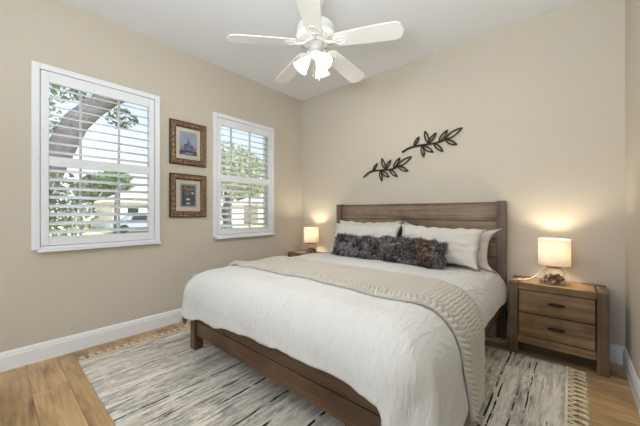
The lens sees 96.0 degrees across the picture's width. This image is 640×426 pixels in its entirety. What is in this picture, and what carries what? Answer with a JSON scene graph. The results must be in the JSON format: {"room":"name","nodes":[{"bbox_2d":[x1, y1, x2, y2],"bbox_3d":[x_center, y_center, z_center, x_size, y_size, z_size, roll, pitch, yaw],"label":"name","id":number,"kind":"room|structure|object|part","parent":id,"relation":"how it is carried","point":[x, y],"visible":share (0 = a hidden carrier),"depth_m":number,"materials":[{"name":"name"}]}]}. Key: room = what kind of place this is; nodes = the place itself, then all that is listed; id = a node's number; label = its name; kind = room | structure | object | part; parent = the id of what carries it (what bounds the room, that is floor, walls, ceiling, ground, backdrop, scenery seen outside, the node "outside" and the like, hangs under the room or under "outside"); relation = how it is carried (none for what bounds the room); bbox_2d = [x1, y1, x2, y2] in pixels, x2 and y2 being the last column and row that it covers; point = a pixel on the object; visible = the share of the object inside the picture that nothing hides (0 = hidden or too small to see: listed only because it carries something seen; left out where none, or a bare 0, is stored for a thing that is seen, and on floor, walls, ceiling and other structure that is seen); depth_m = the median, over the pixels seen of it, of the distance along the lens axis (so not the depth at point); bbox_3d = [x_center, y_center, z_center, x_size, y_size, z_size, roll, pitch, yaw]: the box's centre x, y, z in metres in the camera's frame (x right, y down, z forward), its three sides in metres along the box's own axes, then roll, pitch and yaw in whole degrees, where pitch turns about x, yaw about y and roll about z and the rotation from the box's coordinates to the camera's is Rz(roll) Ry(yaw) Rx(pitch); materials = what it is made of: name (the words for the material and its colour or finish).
{"room":"bedroom","nodes":[
{"label":"bedroom","id":0,"kind":"room"},
{"bbox_2d":[0,0,301,352],"bbox_3d":[-2.303,-0.292,2.441,0.160,3.000,6.255,0,0,41],"label":"wall","id":1,"kind":"structure","parent":0,"point":[46,296],"depth_m":2.74,"materials":[{"name":"beige paint"}]},
{"bbox_2d":[0,308,181,371],"bbox_3d":[-2.286,1.135,2.327,0.016,0.145,6.105,0,0,41],"label":"baseboard","id":2,"kind":"structure","parent":1,"relation":"attached to","point":[19,357],"depth_m":2.54,"materials":[{"name":"white paint"}]},
{"bbox_2d":[79,91,147,234],"bbox_3d":[-2.088,-0.450,2.741,0.060,1.455,0.888,0,0,41],"label":"window","id":3,"kind":"structure","parent":1,"relation":"in","point":[80,92],"depth_m":2.63,"materials":[{"name":"white paint"}]},
{"bbox_2d":[31,61,160,252],"bbox_3d":[-1.993,-0.443,2.660,0.079,1.535,0.954,0,0,41],"label":"plantation shutter","id":4,"kind":"object","parent":3,"relation":"attached to","point":[42,74],"visible":1,"depth_m":2.55,"materials":[{"name":"white paint"}]},
{"bbox_3d":[-1.970,0.315,2.663,0.049,0.021,0.919,0,0,41],"label":"sill","id":5,"kind":"part","parent":4,"relation":"part of","materials":[{"name":"white paint"}]},
{"bbox_2d":[169,118,205,167],"bbox_3d":[-1.478,-0.768,3.240,0.030,0.480,0.408,0,0,41],"label":"framed picture","id":6,"kind":"object","parent":1,"relation":"attached to","point":[187,141],"visible":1,"depth_m":3.23,"materials":[{"name":"brown wood"}]},
{"bbox_2d":[179,130,196,155],"bbox_3d":[-1.483,-0.773,3.245,0.001,0.260,0.196,0,0,41],"label":"print","id":7,"kind":"object","parent":6,"relation":"attached to","point":[187,138],"depth_m":3.24,"materials":[{"name":"paper"}]},
{"bbox_2d":[169,173,205,216],"bbox_3d":[-1.478,-0.186,3.240,0.030,0.480,0.408,0,0,41],"label":"framed picture","id":8,"kind":"object","parent":1,"relation":"attached to","point":[187,192],"visible":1,"depth_m":3.23,"materials":[{"name":"brown wood"}]},
{"bbox_2d":[180,183,196,206],"bbox_3d":[-1.483,-0.189,3.245,0.001,0.265,0.188,0,0,41],"label":"print","id":9,"kind":"object","parent":8,"relation":"attached to","point":[188,191],"depth_m":3.25,"materials":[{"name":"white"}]},
{"bbox_2d":[230,128,266,227],"bbox_3d":[-1.077,-0.450,3.901,0.060,1.455,0.877,0,0,41],"label":"window","id":10,"kind":"structure","parent":1,"relation":"in","point":[264,140],"depth_m":4.01,"materials":[{"name":"white paint"}]},
{"bbox_2d":[212,112,274,238],"bbox_3d":[-0.981,-0.443,3.820,0.079,1.535,0.942,0,0,41],"label":"plantation shutter","id":11,"kind":"object","parent":10,"relation":"attached to","point":[218,119],"visible":1,"depth_m":3.71,"materials":[{"name":"white paint"}]},
{"bbox_3d":[-0.959,0.315,3.823,0.049,0.021,0.907,0,0,41],"label":"sill","id":12,"kind":"part","parent":11,"relation":"part of","materials":[{"name":"white paint"}]},
{"bbox_2d":[0,320,639,425],"bbox_3d":[-0.956,1.248,1.168,3.864,0.080,6.405,0,0,41],"label":"floor","id":13,"kind":"structure","parent":0,"point":[56,391],"depth_m":1.95,"materials":[{"name":"brown wood"}]},
{"bbox_2d":[288,250,326,256],"bbox_3d":[-0.149,0.900,4.262,0.621,0.611,0.335,0,0,41],"label":"nightstand","id":14,"kind":"object","parent":13,"relation":"on","point":[299,252],"visible":0.14,"depth_m":4.26,"materials":[{"name":"brown wood"}]},
{"bbox_2d":[304,227,318,252],"bbox_3d":[-0.128,0.409,4.234,0.215,0.373,0.215,0,0,41],"label":"table lamp","id":15,"kind":"object","parent":14,"relation":"on","point":[311,234],"visible":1,"depth_m":4.15,"materials":[{"name":"white fabric"}]},
{"bbox_3d":[-0.128,0.330,4.234,0.215,0.214,0.215,0,0,41],"label":"lamp shade","id":16,"kind":"part","parent":15,"relation":"part of","materials":[{"name":"white fabric"}]},
{"bbox_2d":[307,247,315,252],"bbox_3d":[-0.128,0.526,4.234,0.166,0.139,0.166,0,0,41],"label":"glass jar","id":17,"kind":"object","parent":15,"relation":"attached to","point":[309,249],"depth_m":4.21,"materials":[{"name":"brown"}]},
{"bbox_2d":[78,325,591,425],"bbox_3d":[-0.006,1.200,2.272,3.178,0.014,2.484,0,0,41],"label":"area rug","id":18,"kind":"object","parent":13,"relation":"on","point":[161,380],"visible":0.48,"depth_m":1.93,"materials":[{"name":"beige fabric"}]},
{"bbox_2d":[190,201,506,425],"bbox_3d":[0.331,0.548,2.662,2.066,1.316,2.122,0,0,41],"label":"bed","id":19,"kind":"object","parent":13,"relation":"on","point":[325,391],"visible":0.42,"depth_m":2.33,"materials":[{"name":"brown wood"}]},
{"bbox_3d":[-1.088,1.009,2.544,0.080,0.372,0.080,0,0,41],"label":"leg","id":20,"kind":"part","parent":19,"relation":"part of","materials":[{"name":"brown wood"}]},
{"bbox_3d":[-0.346,0.908,1.888,1.902,0.320,0.038,0,0,41],"label":"footboard","id":21,"kind":"part","parent":19,"relation":"part of","materials":[{"name":"brown wood"}]},
{"bbox_3d":[0.285,0.548,4.056,0.075,1.316,0.080,0,0,41],"label":"headboard post","id":22,"kind":"part","parent":19,"relation":"part of","materials":[{"name":"brown wood"}]},
{"bbox_3d":[1.021,0.428,3.420,1.872,1.059,0.072,0,0,41],"label":"headboard panel","id":23,"kind":"part","parent":19,"relation":"part of","materials":[{"name":"brown wood"}]},
{"bbox_2d":[485,271,497,279],"bbox_3d":[0.337,0.707,2.646,1.940,0.307,1.968,0,0,41],"label":"mattress","id":24,"kind":"object","parent":19,"relation":"on","point":[489,275],"visible":0.09,"depth_m":2.58,"materials":[{"name":"white fabric"}]},
{"bbox_2d":[180,253,507,425],"bbox_3d":[0.267,0.832,2.569,2.224,0.699,2.153,0,0,41],"label":"duvet","id":25,"kind":"object","parent":24,"relation":"on","point":[403,358],"visible":0.71,"depth_m":1.49,"materials":[{"name":"white fabric"}]},
{"bbox_2d":[228,256,484,421],"bbox_3d":[0.062,0.776,2.353,2.275,0.662,0.610,0,0,41],"label":"throw blanket","id":26,"kind":"object","parent":25,"relation":"on","point":[459,310],"visible":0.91,"depth_m":1.80,"materials":[{"name":"beige fabric"}]},
{"bbox_2d":[331,232,383,259],"bbox_3d":[0.427,0.391,3.212,0.710,0.345,0.309,0,0,41],"label":"cushion","id":27,"kind":"object","parent":25,"relation":"on","point":[363,247],"visible":0.91,"depth_m":3.13,"materials":[{"name":"grey fur"}]},
{"bbox_2d":[327,222,401,252],"bbox_3d":[0.512,0.322,3.441,0.960,0.387,0.229,0,0,38],"label":"pillow","id":28,"kind":"object","parent":25,"relation":"on","point":[384,229],"visible":0.44,"depth_m":3.38,"materials":[{"name":"white fabric"}]},
{"bbox_2d":[339,220,400,225],"bbox_3d":[0.574,0.320,3.596,0.905,0.451,0.187,0,0,41],"label":"pillow","id":29,"kind":"object","parent":25,"relation":"on","point":[341,221],"visible":0.1,"depth_m":3.58,"materials":[{"name":"white fabric"}]},
{"bbox_2d":[376,234,451,269],"bbox_3d":[0.875,0.380,2.777,0.303,0.347,0.740,0,0,-44],"label":"cushion","id":30,"kind":"object","parent":25,"relation":"on","point":[421,252],"visible":0.99,"depth_m":2.67,"materials":[{"name":"grey fur"}]},
{"bbox_2d":[401,223,486,270],"bbox_3d":[1.156,0.318,2.880,0.873,0.399,0.221,0,0,44],"label":"pillow","id":31,"kind":"object","parent":25,"relation":"on","point":[464,242],"visible":0.58,"depth_m":2.69,"materials":[{"name":"white fabric"}]},
{"bbox_2d":[403,221,500,274],"bbox_3d":[1.284,0.334,2.980,1.029,0.468,0.183,0,0,41],"label":"pillow","id":32,"kind":"object","parent":24,"relation":"on","point":[482,262],"visible":0.13,"depth_m":2.71,"materials":[{"name":"white fabric"}]},
{"bbox_3d":[1.096,0.828,1.995,0.030,0.160,1.958,0,0,41],"label":"rail","id":33,"kind":"part","parent":19,"relation":"part of","materials":[{"name":"brown wood"}]},
{"bbox_3d":[1.752,0.548,2.777,0.075,1.316,0.080,0,0,41],"label":"headboard post","id":34,"kind":"part","parent":19,"relation":"part of","materials":[{"name":"brown wood"}]},
{"bbox_2d":[485,332,507,342],"bbox_3d":[1.616,1.197,2.792,0.361,0.017,0.175,0,0,41],"label":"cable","id":35,"kind":"object","parent":13,"relation":"on","point":[491,334],"visible":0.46,"depth_m":2.72,"materials":[{"name":"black plastic"}]},
{"bbox_2d":[508,275,608,377],"bbox_3d":[1.972,0.900,2.414,0.621,0.611,0.335,0,0,41],"label":"nightstand","id":36,"kind":"object","parent":13,"relation":"on","point":[569,317],"visible":1,"depth_m":2.28,"materials":[{"name":"brown wood"}]},
{"bbox_3d":[1.685,0.900,2.507,0.066,0.611,0.070,0,0,41],"label":"leg","id":37,"kind":"part","parent":36,"relation":"part of","materials":[{"name":"brown wood"}]},
{"bbox_2d":[509,238,570,283],"bbox_3d":[1.885,0.466,2.480,0.419,0.486,0.215,0,0,41],"label":"table lamp","id":38,"kind":"object","parent":36,"relation":"on","point":[552,252],"visible":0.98,"depth_m":2.35,"materials":[{"name":"white fabric"}]},
{"bbox_3d":[1.816,0.580,2.534,0.285,0.258,0.072,0,0,17],"label":"power cord","id":39,"kind":"part","parent":38,"relation":"part of","materials":[{"name":"beige plastic"}]},
{"bbox_2d":[543,273,564,283],"bbox_3d":[1.961,0.526,2.413,0.166,0.139,0.166,0,0,41],"label":"glass jar","id":40,"kind":"object","parent":38,"relation":"attached to","point":[554,278],"depth_m":2.40,"materials":[{"name":"brown"}]},
{"bbox_3d":[1.961,0.330,2.413,0.215,0.214,0.215,0,0,41],"label":"lamp shade","id":41,"kind":"part","parent":38,"relation":"part of","materials":[{"name":"white fabric"}]},
{"bbox_3d":[1.878,0.745,2.291,0.110,0.027,0.026,0,0,41],"label":"handle","id":42,"kind":"part","parent":36,"relation":"part of","materials":[{"name":"brown metal"}]},
{"bbox_3d":[1.878,0.940,2.291,0.110,0.027,0.026,0,0,41],"label":"handle","id":43,"kind":"part","parent":36,"relation":"part of","materials":[{"name":"brown metal"}]},
{"bbox_3d":[1.884,0.749,2.313,0.473,0.186,0.019,0,0,41],"label":"drawer","id":44,"kind":"part","parent":36,"relation":"part of","materials":[{"name":"brown wood"}]},
{"bbox_3d":[1.884,0.944,2.313,0.473,0.185,0.019,0,0,41],"label":"drawer","id":45,"kind":"part","parent":36,"relation":"part of","materials":[{"name":"brown wood"}]},
{"bbox_3d":[1.882,1.073,2.310,0.487,0.061,0.024,0,0,41],"label":"rail","id":46,"kind":"part","parent":36,"relation":"part of","materials":[{"name":"brown wood"}]},
{"bbox_3d":[2.186,0.852,2.237,0.054,0.512,0.179,0,0,41],"label":"panel","id":47,"kind":"part","parent":36,"relation":"part of","materials":[{"name":"brown wood"}]},
{"bbox_3d":[2.103,0.900,2.142,0.066,0.611,0.070,0,0,41],"label":"leg","id":48,"kind":"part","parent":36,"relation":"part of","materials":[{"name":"brown wood"}]},
{"bbox_2d":[60,0,583,100],"bbox_3d":[-0.956,-1.842,1.168,3.864,0.100,6.405,0,0,41],"label":"ceiling","id":49,"kind":"structure","parent":0,"point":[200,29],"depth_m":2.75,"materials":[{"name":"white paint"}]},
{"bbox_2d":[227,0,403,82],"bbox_3d":[0.000,-1.442,2.443,1.358,0.698,1.308,0,0,41],"label":"ceiling fan","id":50,"kind":"object","parent":49,"relation":"hanging from","point":[315,33],"visible":1,"depth_m":2.31,"materials":[{"name":"white"}]},
{"bbox_3d":[-0.453,-1.371,2.295,0.556,0.079,0.162,0,0,-14],"label":"blade","id":51,"kind":"part","parent":50,"relation":"part of","materials":[{"name":"white wood"}]},
{"bbox_3d":[-0.266,-1.371,2.763,0.162,0.079,0.556,0,0,-32],"label":"blade","id":52,"kind":"part","parent":50,"relation":"part of","materials":[{"name":"white wood"}]},
{"bbox_3d":[-0.160,-1.224,2.389,0.133,0.150,0.134,0,0,41],"label":"lamp shade","id":53,"kind":"part","parent":50,"relation":"part of","materials":[{"name":"white glass"}]},
{"bbox_3d":[-0.069,-1.371,1.969,0.162,0.079,0.556,0,0,5],"label":"blade","id":54,"kind":"part","parent":50,"relation":"part of","materials":[{"name":"white wood"}]},
{"bbox_3d":[0.013,-1.224,2.515,0.139,0.150,0.127,0,0,-31],"label":"lamp shade","id":55,"kind":"part","parent":50,"relation":"part of","materials":[{"name":"white glass"}]},
{"bbox_3d":[0.021,-1.224,2.294,0.143,0.150,0.133,0,0,41],"label":"lamp shade","id":56,"kind":"part","parent":50,"relation":"part of","materials":[{"name":"white glass"}]},
{"bbox_3d":[0.234,-1.371,2.737,0.166,0.079,0.557,0,0,41],"label":"blade","id":57,"kind":"part","parent":50,"relation":"part of","materials":[{"name":"white wood"}]},
{"bbox_3d":[0.363,-1.371,2.230,0.556,0.079,0.162,0,0,23],"label":"blade","id":58,"kind":"part","parent":50,"relation":"part of","materials":[{"name":"white wood"}]},
{"bbox_2d":[302,0,624,345],"bbox_3d":[1.114,-0.292,3.513,3.584,3.000,0.150,0,0,41],"label":"wall","id":59,"kind":"structure","parent":0,"point":[538,103],"depth_m":2.78,"materials":[{"name":"beige paint"}]},
{"bbox_2d":[363,156,411,180],"bbox_3d":[0.835,-0.542,3.634,0.677,0.305,0.032,0,0,41],"label":"wall decor","id":60,"kind":"object","parent":59,"relation":"attached to","point":[409,157],"visible":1,"depth_m":3.60,"materials":[{"name":"metal"}]},
{"bbox_3d":[0.782,-0.522,3.681,0.536,0.123,0.030,0,0,41],"label":"stem","id":61,"kind":"part","parent":60,"relation":"part of","materials":[{"name":"metal"}]},
{"bbox_2d":[401,127,462,156],"bbox_3d":[1.250,-0.786,3.272,0.687,0.307,0.032,0,0,41],"label":"wall decor","id":62,"kind":"object","parent":59,"relation":"attached to","point":[446,139],"visible":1,"depth_m":3.24,"materials":[{"name":"metal"}]},
{"bbox_3d":[1.198,-0.769,3.318,0.547,0.104,0.030,0,0,41],"label":"stem","id":63,"kind":"part","parent":62,"relation":"part of","materials":[{"name":"metal"}]},
{"bbox_2d":[489,320,624,364],"bbox_3d":[1.060,1.135,3.450,3.584,0.145,0.016,0,0,41],"label":"baseboard","id":64,"kind":"structure","parent":59,"relation":"attached to","point":[615,351],"depth_m":2.31,"materials":[{"name":"white paint"}]},
{"bbox_2d":[625,0,639,381],"bbox_3d":[0.505,-0.292,-0.005,0.120,3.000,6.255,0,0,41],"label":"wall","id":65,"kind":"structure","parent":0,"point":[632,7],"depth_m":1.98,"materials":[{"name":"beige paint"}]},
{"bbox_2d":[623,347,639,414],"bbox_3d":[0.404,1.135,-0.017,0.016,0.145,6.105,0,0,41],"label":"baseboard","id":66,"kind":"structure","parent":65,"relation":"attached to","point":[633,380],"depth_m":1.95,"materials":[{"name":"white paint"}]},
{"label":"outside","id":67,"kind":"structure","parent":0,"visible":0},
{"bbox_2d":[49,217,262,235],"bbox_3d":[-30.100,1.708,59.395,116.570,0.100,170.000,0,0,41],"label":"lawn","id":68,"kind":"structure","parent":67,"point":[88,218],"depth_m":29.47,"materials":[{"name":"green plant"}]},
{"bbox_2d":[49,84,138,235],"bbox_3d":[-4.760,-0.700,5.819,2.002,4.845,2.921,0,0,41],"label":"tree","id":69,"kind":"object","parent":68,"relation":"on","point":[90,101],"visible":0.18,"depth_m":5.25,"materials":[{"name":"green plant"}]},
{"bbox_2d":[75,171,133,204],"bbox_3d":[-28.118,-1.852,37.758,5.107,7.021,6.737,0,0,41],"label":"tree","id":70,"kind":"object","parent":68,"relation":"on","point":[88,177],"visible":0.28,"depth_m":36.17,"materials":[{"name":"green plant"}]},
{"bbox_2d":[101,171,132,233],"bbox_3d":[-12.159,-0.519,17.252,1.340,4.359,1.619,0,0,41],"label":"tree","id":71,"kind":"object","parent":68,"relation":"on","point":[105,178],"visible":0.52,"depth_m":17.14,"materials":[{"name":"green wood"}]},
{"bbox_2d":[106,216,146,232],"bbox_3d":[-15.213,0.923,24.401,1.800,1.430,4.500,0,0,41],"label":"car","id":72,"kind":"object","parent":68,"relation":"on","point":[122,225],"visible":0.21,"depth_m":23.25,"materials":[{"name":"silver metal"}]},
{"bbox_2d":[88,186,246,227],"bbox_3d":[-18.463,-0.817,36.652,9.000,4.950,16.000,0,0,41],"label":"house","id":73,"kind":"structure","parent":68,"relation":"on","point":[139,188],"depth_m":30.71,"materials":[{"name":"white paint"}]},
{"bbox_3d":[-19.202,0.108,29.602,0.010,1.180,1.000,0,0,41],"label":"pane","id":74,"kind":"part","parent":73,"relation":"part of","materials":[{"name":"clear glass"}]},
{"bbox_2d":[221,142,262,223],"bbox_3d":[-4.640,-0.973,14.775,3.324,5.272,5.074,0,0,41],"label":"tree","id":75,"kind":"object","parent":68,"relation":"on","point":[223,150],"visible":0.31,"depth_m":14.48,"materials":[{"name":"green plant"}]},
{"bbox_2d":[234,190,257,200],"bbox_3d":[-13.790,-2.552,55.754,5.233,8.421,6.580,0,0,41],"label":"tree","id":76,"kind":"object","parent":68,"relation":"on","point":[238,199],"visible":0.03,"depth_m":53.95,"materials":[{"name":"green plant"}]},
{"bbox_2d":[239,193,262,222],"bbox_3d":[-7.130,-0.817,49.656,9.000,4.950,15.500,0,0,41],"label":"house","id":77,"kind":"structure","parent":68,"relation":"on","point":[245,199],"depth_m":42.52,"materials":[{"name":"white paint"}]}
]}

